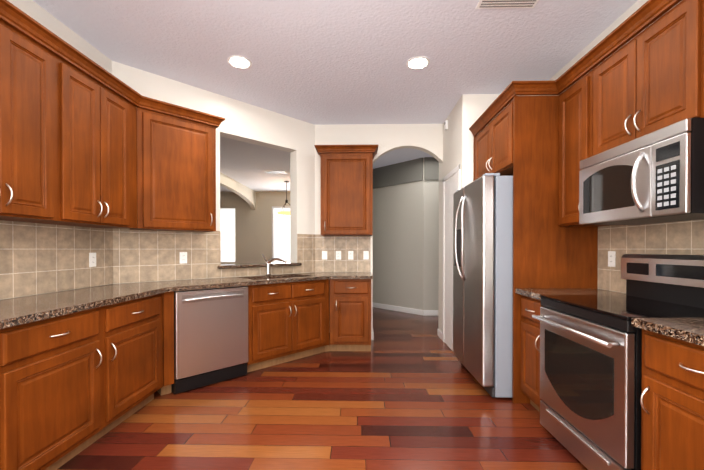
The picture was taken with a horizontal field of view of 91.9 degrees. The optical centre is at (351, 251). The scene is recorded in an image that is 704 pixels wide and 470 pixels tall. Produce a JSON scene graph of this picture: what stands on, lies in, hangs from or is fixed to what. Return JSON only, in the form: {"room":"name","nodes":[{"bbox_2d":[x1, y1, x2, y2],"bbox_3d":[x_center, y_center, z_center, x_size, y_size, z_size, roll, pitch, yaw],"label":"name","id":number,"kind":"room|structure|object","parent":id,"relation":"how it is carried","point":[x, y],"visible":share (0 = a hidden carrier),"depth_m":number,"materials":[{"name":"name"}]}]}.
{"room":"kitchen","nodes":[
{"label":"kitchen","id":0,"kind":"room"},
{"bbox_2d":[57,307,587,469],"bbox_3d":[-1.493,1.223,3.683,10.000,0.050,13.000,0,0,1],"label":"floor","id":1,"kind":"structure","parent":0,"point":[408,391],"depth_m":2.42,"materials":[{"name":"brown wood"}]},
{"bbox_2d":[0,305,107,469],"bbox_3d":[-1.854,0.774,1.804,0.618,0.872,0.634,0,0,1],"label":"base cabinet","id":2,"kind":"object","parent":1,"relation":"on","point":[72,385],"depth_m":1.77,"materials":[{"name":"brown wood"}]},
{"bbox_2d":[108,293,162,431],"bbox_3d":[-1.839,0.769,2.453,0.618,0.872,0.664,0,0,1],"label":"base cabinet","id":3,"kind":"object","parent":1,"relation":"on","point":[135,327],"depth_m":2.40,"materials":[{"name":"brown wood"}]},
{"bbox_2d":[157,292,173,395],"bbox_3d":[-1.719,0.766,3.027,0.479,0.872,0.479,0,0,1],"label":"base cabinet","id":4,"kind":"object","parent":1,"relation":"on","point":[168,297],"depth_m":2.81,"materials":[{"name":"brown wood"}]},
{"bbox_2d":[171,286,247,393],"bbox_3d":[-1.422,0.767,3.251,0.646,0.868,0.668,0,1,-44],"label":"dishwasher","id":5,"kind":"object","parent":1,"relation":"on","point":[210,336],"visible":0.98,"depth_m":3.01,"materials":[{"name":"grey metal"}]},
{"bbox_2d":[247,277,328,372],"bbox_3d":[-0.845,0.760,3.863,1.146,0.872,1.146,0,0,1],"label":"base cabinet","id":6,"kind":"object","parent":1,"relation":"on","point":[288,321],"depth_m":3.58,"materials":[{"name":"brown wood"}]},
{"bbox_2d":[0,272,372,328],"bbox_3d":[-0.959,0.308,3.023,2.353,0.038,3.178,0,0,1],"label":"countertop","id":7,"kind":"structure","parent":6,"relation":"on","point":[15,311],"depth_m":2.43,"materials":[{"name":"stone"}]},
{"bbox_2d":[262,254,286,275],"bbox_3d":[-0.903,0.156,3.996,0.294,0.252,0.082,0,0,1],"label":"faucet","id":8,"kind":"object","parent":7,"relation":"on","point":[268,265],"visible":1,"depth_m":3.98,"materials":[{"name":"silver metal"}]},
{"bbox_2d":[325,279,370,351],"bbox_3d":[-0.226,0.757,4.273,0.914,0.873,0.653,0,0,1],"label":"base cabinet","id":9,"kind":"object","parent":1,"relation":"on","point":[350,314],"visible":0.98,"depth_m":3.98,"materials":[{"name":"brown wood"}]},
{"bbox_2d":[453,173,512,397],"bbox_3d":[1.461,0.272,3.174,0.912,1.818,0.870,0,0,1],"label":"fridge","id":10,"kind":"object","parent":1,"relation":"on","point":[483,278],"visible":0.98,"depth_m":2.75,"materials":[{"name":"grey metal"}]},
{"bbox_2d":[520,295,540,411],"bbox_3d":[1.603,0.769,2.495,0.653,0.873,0.384,0,0,1],"label":"base cabinet","id":11,"kind":"object","parent":1,"relation":"on","point":[530,359],"visible":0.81,"depth_m":2.52,"materials":[{"name":"brown wood"}]},
{"bbox_2d":[473,95,597,402],"bbox_3d":[1.601,-0.014,3.167,0.688,2.430,0.965,0,0,1],"label":"tall cabinet","id":12,"kind":"object","parent":1,"relation":"on","point":[517,138],"visible":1,"depth_m":2.69,"materials":[{"name":"brown wood"}]},
{"bbox_2d":[532,254,703,469],"bbox_3d":[1.549,0.615,1.919,0.715,1.190,0.756,0,0,1],"label":"range","id":13,"kind":"object","parent":1,"relation":"on","point":[590,374],"visible":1,"depth_m":1.83,"materials":[{"name":"silver metal"}]},
{"bbox_2d":[640,329,703,469],"bbox_3d":[1.592,0.778,1.270,0.618,0.872,0.530,0,0,1],"label":"base cabinet","id":14,"kind":"object","parent":1,"relation":"on","point":[672,409],"visible":1,"depth_m":1.36,"materials":[{"name":"brown wood"}]},
{"bbox_2d":[515,288,703,345],"bbox_3d":[1.575,0.322,1.036,0.643,0.038,3.298,0,0,1],"label":"countertop","id":15,"kind":"structure","parent":14,"relation":"on","point":[690,330],"depth_m":1.48,"materials":[{"name":"stone"}]},
{"bbox_2d":[33,0,637,191],"bbox_3d":[-1.493,-1.721,3.663,10.000,0.062,13.000,0,0,1],"label":"ceiling","id":16,"kind":"structure","parent":0,"point":[327,62],"depth_m":2.86,"materials":[{"name":"white paint"}]},
{"bbox_2d":[227,55,251,68],"bbox_3d":[-1.006,-1.694,3.052,0.210,0.008,0.210,0,0,1],"label":"recessed light","id":17,"kind":"object","parent":16,"relation":"in","point":[240,62],"visible":1,"depth_m":3.04,"materials":[{"name":"white"}]},
{"bbox_2d":[265,171,286,173],"bbox_3d":[-1.639,-1.710,7.367,0.420,0.010,0.300,0,0,1],"label":"ceiling vent","id":18,"kind":"object","parent":16,"relation":"in","point":[276,172],"visible":1,"depth_m":7.36,"materials":[{"name":"white"}]},
{"bbox_2d":[277,181,289,217],"bbox_3d":[-1.607,-1.284,8.369,0.480,0.899,0.480,0,0,1],"label":"dining pendant light","id":19,"kind":"object","parent":16,"relation":"hanging from","point":[284,213],"visible":0.73,"depth_m":8.27,"materials":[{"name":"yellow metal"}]},
{"bbox_2d":[406,56,429,69],"bbox_3d":[0.594,-1.694,3.066,0.210,0.008,0.210,0,0,1],"label":"recessed light","id":20,"kind":"object","parent":16,"relation":"in","point":[418,62],"visible":1,"depth_m":3.05,"materials":[{"name":"white"}]},
{"bbox_2d":[476,0,538,8],"bbox_3d":[1.056,-1.687,2.265,0.400,0.010,0.200,0,0,1],"label":"ceiling vent","id":21,"kind":"object","parent":16,"relation":"in","point":[491,4],"visible":1,"depth_m":2.32,"materials":[{"name":"white metal"}]},
{"bbox_2d":[7,0,680,332],"bbox_3d":[-1.433,-0.252,3.681,9.520,2.900,12.620,0,0,1],"label":"wall","id":22,"kind":"structure","parent":0,"point":[406,254],"depth_m":4.58,"materials":[{"name":"white paint"}]},
{"bbox_2d":[0,0,143,229],"bbox_3d":[-1.961,-0.748,2.136,0.390,1.112,2.914,0,0,1],"label":"upper cabinet","id":23,"kind":"object","parent":22,"relation":"attached to","point":[85,141],"depth_m":2.16,"materials":[{"name":"brown wood"}]},
{"bbox_2d":[144,96,224,231],"bbox_3d":[-1.496,-0.755,3.236,0.489,1.112,0.747,0,0,1],"label":"upper cabinet","id":24,"kind":"object","parent":22,"relation":"attached to","point":[180,142],"depth_m":3.11,"materials":[{"name":"brown wood"}]},
{"bbox_2d":[220,209,234,261],"bbox_3d":[-3.619,-0.463,9.910,0.412,1.512,0.019,0,0,1],"label":"window","id":25,"kind":"structure","parent":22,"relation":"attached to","point":[227,216],"depth_m":9.91,"materials":[{"name":"white glass"}]},
{"bbox_2d":[217,262,301,268],"bbox_3d":[-1.137,0.166,4.123,1.079,0.034,0.295,0,1,-44],"label":"granite ledge","id":26,"kind":"object","parent":22,"relation":"attached to","point":[224,266],"visible":0.83,"depth_m":3.95,"materials":[{"name":"stone"}]},
{"bbox_2d":[272,206,289,262],"bbox_3d":[-2.057,-0.491,9.875,0.497,1.623,0.019,0,0,1],"label":"window","id":27,"kind":"structure","parent":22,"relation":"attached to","point":[280,236],"depth_m":9.87,"materials":[{"name":"white glass"}]},
{"bbox_2d":[314,145,377,235],"bbox_3d":[-0.066,-0.763,4.397,0.791,1.112,0.376,0,0,1],"label":"upper cabinet","id":28,"kind":"object","parent":22,"relation":"attached to","point":[346,190],"visible":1,"depth_m":4.26,"materials":[{"name":"brown wood"}]},
{"bbox_2d":[0,219,703,299],"bbox_3d":[-0.121,0.042,1.964,4.064,0.506,5.242,0,0,1],"label":"backsplash","id":29,"kind":"structure","parent":22,"relation":"attached to","point":[37,258],"depth_m":2.71,"materials":[{"name":"tile"}]},
{"bbox_2d":[89,253,95,266],"bbox_3d":[-2.130,0.069,2.799,0.008,0.116,0.072,0,0,1],"label":"electrical outlet","id":30,"kind":"object","parent":29,"relation":"attached to","point":[92,259],"visible":1,"depth_m":2.79,"materials":[{"name":"white plastic"}]},
{"bbox_2d":[180,252,186,263],"bbox_3d":[-1.702,0.064,3.437,0.072,0.116,0.008,0,1,-44],"label":"electrical outlet","id":31,"kind":"object","parent":29,"relation":"attached to","point":[183,257],"visible":1,"depth_m":3.44,"materials":[{"name":"white plastic"}]},
{"bbox_2d":[322,251,326,259],"bbox_3d":[-0.369,0.051,4.586,0.072,0.116,0.009,0,0,1],"label":"light switch","id":32,"kind":"object","parent":29,"relation":"attached to","point":[324,255],"visible":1,"depth_m":4.58,"materials":[{"name":"white plastic"}]},
{"bbox_2d":[336,251,340,259],"bbox_3d":[-0.183,0.052,4.582,0.072,0.116,0.008,0,0,1],"label":"electrical outlet","id":33,"kind":"object","parent":29,"relation":"attached to","point":[338,255],"visible":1,"depth_m":4.58,"materials":[{"name":"white plastic"}]},
{"bbox_2d":[348,251,352,259],"bbox_3d":[-0.017,0.052,4.579,0.072,0.116,0.008,0,0,1],"label":"electrical outlet","id":34,"kind":"object","parent":29,"relation":"attached to","point":[350,255],"visible":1,"depth_m":4.58,"materials":[{"name":"white plastic"}]},
{"bbox_2d":[363,251,368,259],"bbox_3d":[0.188,0.052,4.574,0.072,0.116,0.009,0,0,1],"label":"light switch","id":35,"kind":"object","parent":29,"relation":"attached to","point":[365,255],"visible":1,"depth_m":4.57,"materials":[{"name":"white plastic"}]},
{"bbox_2d":[608,251,615,266],"bbox_3d":[1.919,0.056,2.518,0.008,0.116,0.072,0,0,1],"label":"electrical outlet","id":36,"kind":"object","parent":29,"relation":"attached to","point":[611,258],"visible":1,"depth_m":2.51,"materials":[{"name":"white plastic"}]},
{"bbox_2d":[371,302,442,339],"bbox_3d":[1.654,1.135,5.600,3.195,0.100,3.793,0,0,1],"label":"baseboard","id":37,"kind":"structure","parent":22,"relation":"attached to","point":[411,311],"depth_m":6.42,"materials":[{"name":"white"}]},
{"bbox_2d":[444,120,447,129],"bbox_3d":[1.195,-1.602,4.323,0.033,0.110,0.060,0,0,1],"label":"box","id":38,"kind":"object","parent":22,"relation":"attached to","point":[446,125],"visible":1,"depth_m":4.30,"materials":[{"name":"white"}]},
{"bbox_2d":[442,164,460,350],"bbox_3d":[1.208,0.114,4.134,0.036,2.162,0.744,0,0,1],"label":"door frame","id":39,"kind":"structure","parent":22,"relation":"attached to","point":[451,182],"depth_m":4.23,"materials":[{"name":"white"}]},
{"bbox_2d":[469,0,703,226],"bbox_3d":[1.557,-0.745,1.522,0.702,1.114,4.245,0,0,1],"label":"upper cabinet","id":40,"kind":"object","parent":22,"relation":"attached to","point":[649,79],"visible":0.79,"depth_m":1.98,"materials":[{"name":"brown wood"}]},
{"bbox_2d":[579,118,703,224],"bbox_3d":[1.687,-0.390,1.909,0.456,0.430,0.752,0,0,1],"label":"microwave","id":41,"kind":"object","parent":40,"relation":"attached to","point":[656,176],"visible":1,"depth_m":1.75,"materials":[{"name":"silver metal"}]}
]}

